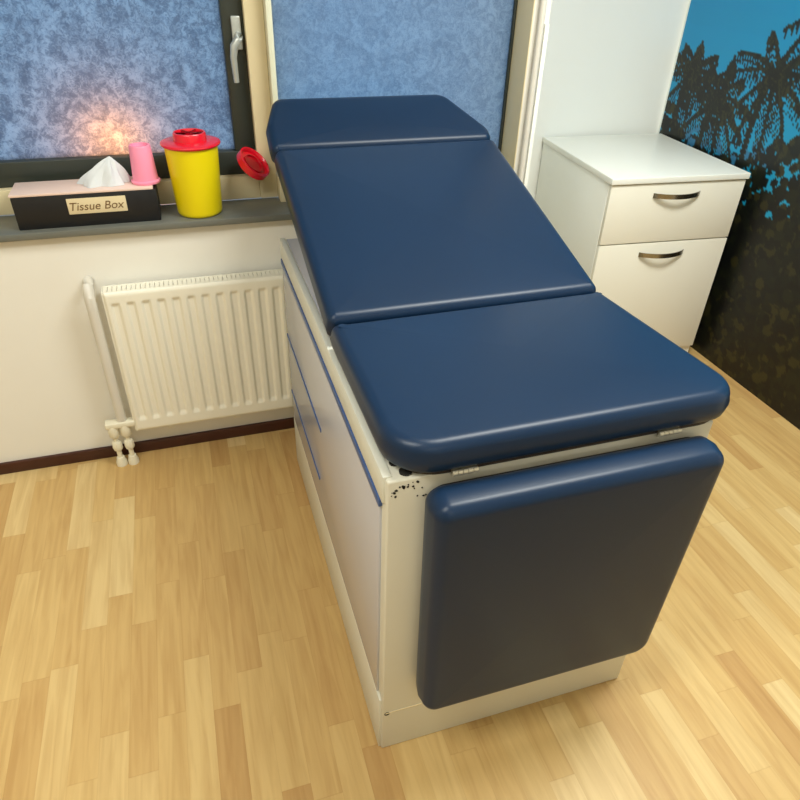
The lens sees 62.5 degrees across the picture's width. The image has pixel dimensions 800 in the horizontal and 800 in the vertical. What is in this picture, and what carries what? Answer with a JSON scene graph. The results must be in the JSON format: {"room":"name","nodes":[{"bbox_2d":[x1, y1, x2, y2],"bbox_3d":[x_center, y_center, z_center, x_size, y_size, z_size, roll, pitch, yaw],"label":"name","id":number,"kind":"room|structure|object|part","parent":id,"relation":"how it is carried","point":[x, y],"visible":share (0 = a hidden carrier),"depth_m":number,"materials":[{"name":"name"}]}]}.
{"room":"examination room","nodes":[
{"label":"examination room","id":0,"kind":"room"},
{"bbox_2d":[0,0,551,462],"bbox_3d":[-1.371,-0.894,1.741,3.753,2.600,0.285,-9,36,-15],"label":"wall","id":1,"kind":"structure","parent":0,"point":[55,398],"depth_m":2.15,"materials":[{"name":"paint"}]},
{"bbox_2d":[0,0,260,214],"bbox_3d":[-1.038,-1.174,1.703,1.212,1.380,0.109,-9,36,-15],"label":"window","id":2,"kind":"structure","parent":1,"relation":"in","point":[82,82],"depth_m":1.98,"materials":[{"name":"blue glass"}]},
{"bbox_3d":[-1.022,-1.206,1.732,1.027,1.100,0.006,-9,36,-15],"label":"glass","id":3,"kind":"part","parent":2,"relation":"part of","materials":[{"name":"blue glass"}]},
{"bbox_3d":[-1.060,-0.646,2.087,1.212,0.075,0.070,-9,36,-15],"label":"frame","id":4,"kind":"part","parent":2,"relation":"part of","materials":[{"name":"beige paint"}]},
{"bbox_3d":[-0.488,-1.096,1.968,0.028,0.090,0.014,-9,36,-15],"label":"handle plate","id":5,"kind":"part","parent":2,"relation":"part of","materials":[{"name":"silver metal"}]},
{"bbox_3d":[-0.484,-1.031,1.982,0.035,0.134,0.063,8,35,9],"label":"handle lever","id":6,"kind":"part","parent":2,"relation":"part of","materials":[{"name":"silver metal"}]},
{"bbox_2d":[0,197,291,242],"bbox_3d":[-0.613,-0.603,2.130,2.075,0.022,0.177,-9,36,-15],"label":"windowsill","id":7,"kind":"structure","parent":1,"relation":"attached to","point":[257,210],"depth_m":2.04,"materials":[{"name":"grey stone"}]},
{"bbox_2d":[8,176,160,229],"bbox_3d":[-0.945,-0.602,2.003,0.400,0.104,0.128,-9,36,-15],"label":"tissue box","id":8,"kind":"object","parent":7,"relation":"on","point":[57,203],"visible":1,"depth_m":1.95,"materials":[{"name":"black cardboard"}]},
{"bbox_3d":[-0.947,-0.641,1.975,0.392,0.008,0.127,-9,36,-15],"label":"box lid","id":9,"kind":"part","parent":8,"relation":"part of","materials":[{"name":"beige"}]},
{"bbox_3d":[-0.899,-0.579,1.957,0.163,0.046,0.003,-9,36,-15],"label":"name plate","id":10,"kind":"part","parent":8,"relation":"part of","materials":[{"name":"beige paper"}]},
{"bbox_2d":[77,156,130,187],"bbox_3d":[-0.893,-0.687,1.968,0.156,0.078,0.092,-9,36,-15],"label":"tissue","id":11,"kind":"object","parent":8,"relation":"on","point":[108,172],"visible":0.99,"depth_m":1.96,"materials":[{"name":"white paper"}]},
{"bbox_2d":[128,142,160,185],"bbox_3d":[-0.773,-0.711,1.981,0.085,0.109,0.085,-9,36,-15],"label":"cup","id":12,"kind":"object","parent":8,"relation":"on","point":[144,172],"visible":1,"depth_m":1.96,"materials":[{"name":"pink plastic"}]},
{"bbox_2d":[160,128,221,217],"bbox_3d":[-0.634,-0.702,2.038,0.177,0.243,0.177,-9,36,-15],"label":"sharps container","id":13,"kind":"object","parent":7,"relation":"on","point":[192,158],"visible":1,"depth_m":1.98,"materials":[{"name":"yellow plastic"}]},
{"bbox_3d":[-0.632,-0.776,1.986,0.177,0.015,0.177,-9,36,-15],"label":"lid","id":14,"kind":"part","parent":13,"relation":"part of","materials":[{"name":"red plastic"}]},
{"bbox_2d":[237,147,269,179],"bbox_3d":[-0.471,-0.760,2.118,0.093,0.094,0.112,11,36,13],"label":"cap","id":15,"kind":"object","parent":7,"relation":"on","point":[250,161],"visible":1,"depth_m":2.11,"materials":[{"name":"red plastic"}]},
{"bbox_2d":[0,417,294,474],"bbox_3d":[-1.362,0.236,2.355,3.753,0.045,0.014,-9,36,-15],"label":"baseboard","id":16,"kind":"structure","parent":1,"relation":"attached to","point":[287,423],"depth_m":2.46,"materials":[{"name":"brown wood"}]},
{"bbox_2d":[101,269,292,466],"bbox_3d":[-0.717,-0.104,2.318,0.666,0.680,0.084,-9,36,-15],"label":"radiator","id":17,"kind":"object","parent":1,"relation":"attached to","point":[190,351],"visible":0.98,"depth_m":2.24,"materials":[{"name":"white metal"}]},
{"bbox_2d":[82,276,126,421],"bbox_3d":[-0.977,-0.157,2.185,0.033,0.518,0.078,-9,36,-15],"label":"riser pipe","id":18,"kind":"object","parent":17,"relation":"on","point":[88,282],"visible":1,"depth_m":2.13,"materials":[{"name":"white metal"}]},
{"bbox_2d":[102,269,282,292],"bbox_3d":[-0.661,-0.384,2.133,0.564,0.006,0.056,-9,36,-15],"label":"grille","id":19,"kind":"object","parent":17,"relation":"attached to","point":[255,278],"depth_m":2.13,"materials":[{"name":"white metal"}]},
{"bbox_3d":[-0.669,-0.165,2.288,0.556,0.519,0.049,-9,36,-15],"label":"panel","id":20,"kind":"part","parent":17,"relation":"part of","materials":[{"name":"white metal"}]},
{"bbox_2d":[241,0,517,201],"bbox_3d":[-0.045,-1.318,1.958,0.859,1.380,0.132,-9,36,-15],"label":"window","id":21,"kind":"structure","parent":1,"relation":"in","point":[460,51],"depth_m":2.07,"materials":[{"name":"blue glass"}]},
{"bbox_3d":[-0.026,-0.770,2.315,0.801,0.075,0.070,-9,36,-15],"label":"frame","id":22,"kind":"part","parent":21,"relation":"part of","materials":[{"name":"beige paint"}]},
{"bbox_3d":[-0.002,-1.321,1.930,0.775,1.240,0.006,-9,36,-15],"label":"glass","id":23,"kind":"part","parent":21,"relation":"part of","materials":[{"name":"blue glass"}]},
{"bbox_2d":[501,0,534,169],"bbox_3d":[0.380,-1.358,2.035,0.004,1.380,0.221,-9,36,-15],"label":"trim","id":24,"kind":"structure","parent":1,"relation":"attached to","point":[525,8],"depth_m":2.17,"materials":[{"name":"beige paint"}]},
{"bbox_2d":[518,0,546,182],"bbox_3d":[0.432,-1.076,2.098,0.021,2.590,0.021,-9,36,-15],"label":"pipe","id":25,"kind":"object","parent":1,"relation":"attached to","point":[543,3],"visible":0.48,"depth_m":2.13,"materials":[{"name":"beige paint"}]},
{"bbox_2d":[523,24,548,187],"bbox_3d":[0.437,-0.615,2.438,0.015,1.355,0.016,-9,36,-15],"label":"cable conduit","id":26,"kind":"object","parent":1,"relation":"attached to","point":[546,26],"visible":0.38,"depth_m":2.17,"materials":[{"name":"white plastic"}]},
{"bbox_2d":[0,347,799,799],"bbox_3d":[-0.220,1.246,1.045,4.952,0.050,5.580,-9,36,-15],"label":"floor","id":27,"kind":"structure","parent":0,"point":[172,627],"depth_m":1.78,"materials":[{"name":"brown wood"}]},
{"bbox_2d":[266,95,729,747],"bbox_3d":[0.116,-0.050,1.815,0.709,1.213,1.414,-9,36,-15],"label":"examination table","id":28,"kind":"object","parent":27,"relation":"on","point":[510,475],"visible":1,"depth_m":1.35,"materials":[{"name":"blue leather"}]},
{"bbox_2d":[287,238,330,336],"bbox_3d":[0.100,-0.264,1.678,0.624,0.002,0.945,-9,36,-15],"label":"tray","id":29,"kind":"object","parent":28,"relation":"on","point":[294,252],"depth_m":1.75,"materials":[{"name":"laminate"}]},
{"bbox_3d":[-0.202,0.123,1.749,0.007,0.577,1.080,-9,36,-15],"label":"panel","id":30,"kind":"part","parent":28,"relation":"part of","materials":[{"name":"grey laminate"}]},
{"bbox_3d":[-0.187,-0.153,1.555,0.017,0.062,1.110,-9,36,-15],"label":"rail","id":31,"kind":"part","parent":28,"relation":"part of","materials":[{"name":"white"}]},
{"bbox_3d":[0.248,-0.039,1.349,0.664,0.013,0.439,-9,36,-15],"label":"board","id":32,"kind":"part","parent":28,"relation":"part of","materials":[{"name":"black"}]},
{"bbox_3d":[0.307,0.347,1.363,0.552,0.575,0.013,-9,36,-15],"label":"board","id":33,"kind":"part","parent":28,"relation":"part of","materials":[{"name":"white"}]},
{"bbox_2d":[535,133,750,351],"bbox_3d":[1.036,-0.710,3.109,0.618,0.867,0.700,-6,36,-12],"label":"base cabinet","id":34,"kind":"object","parent":27,"relation":"on","point":[648,218],"visible":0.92,"depth_m":2.80,"materials":[{"name":"white plastic"}]},
{"bbox_3d":[1.104,-0.450,2.931,0.604,0.532,0.018,-6,36,-12],"label":"drawer","id":35,"kind":"part","parent":34,"relation":"part of","materials":[{"name":"white plastic"}]},
{"bbox_3d":[1.111,-0.614,2.782,0.210,0.019,0.038,-6,36,-12],"label":"handle","id":36,"kind":"part","parent":34,"relation":"part of","materials":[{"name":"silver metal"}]},
{"bbox_3d":[1.115,-0.773,2.706,0.604,0.242,0.018,-6,36,-12],"label":"drawer","id":37,"kind":"part","parent":34,"relation":"part of","materials":[{"name":"white plastic"}]},
{"bbox_3d":[1.118,-0.819,2.639,0.210,0.019,0.038,-6,36,-12],"label":"handle","id":38,"kind":"part","parent":34,"relation":"part of","materials":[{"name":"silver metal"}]},
{"bbox_2d":[527,0,688,199],"bbox_3d":[0.763,-1.630,2.899,1.259,2.600,0.100,-9,36,-15],"label":"wall","id":39,"kind":"structure","parent":0,"point":[608,64],"depth_m":2.99,"materials":[{"name":"white paint"}]},
{"bbox_2d":[657,0,690,133],"bbox_3d":[2.147,-0.174,0.878,0.100,2.600,5.480,-9,36,-15],"label":"wall","id":40,"kind":"structure","parent":0,"point":[689,0],"depth_m":3.07,"materials":[{"name":"white paint"}]},
{"bbox_2d":[659,0,799,429],"bbox_3d":[1.628,-0.969,2.125,0.006,2.450,2.310,-9,36,-15],"label":"wall mural","id":41,"kind":"object","parent":40,"relation":"attached to","point":[734,94],"visible":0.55,"depth_m":2.75}
]}

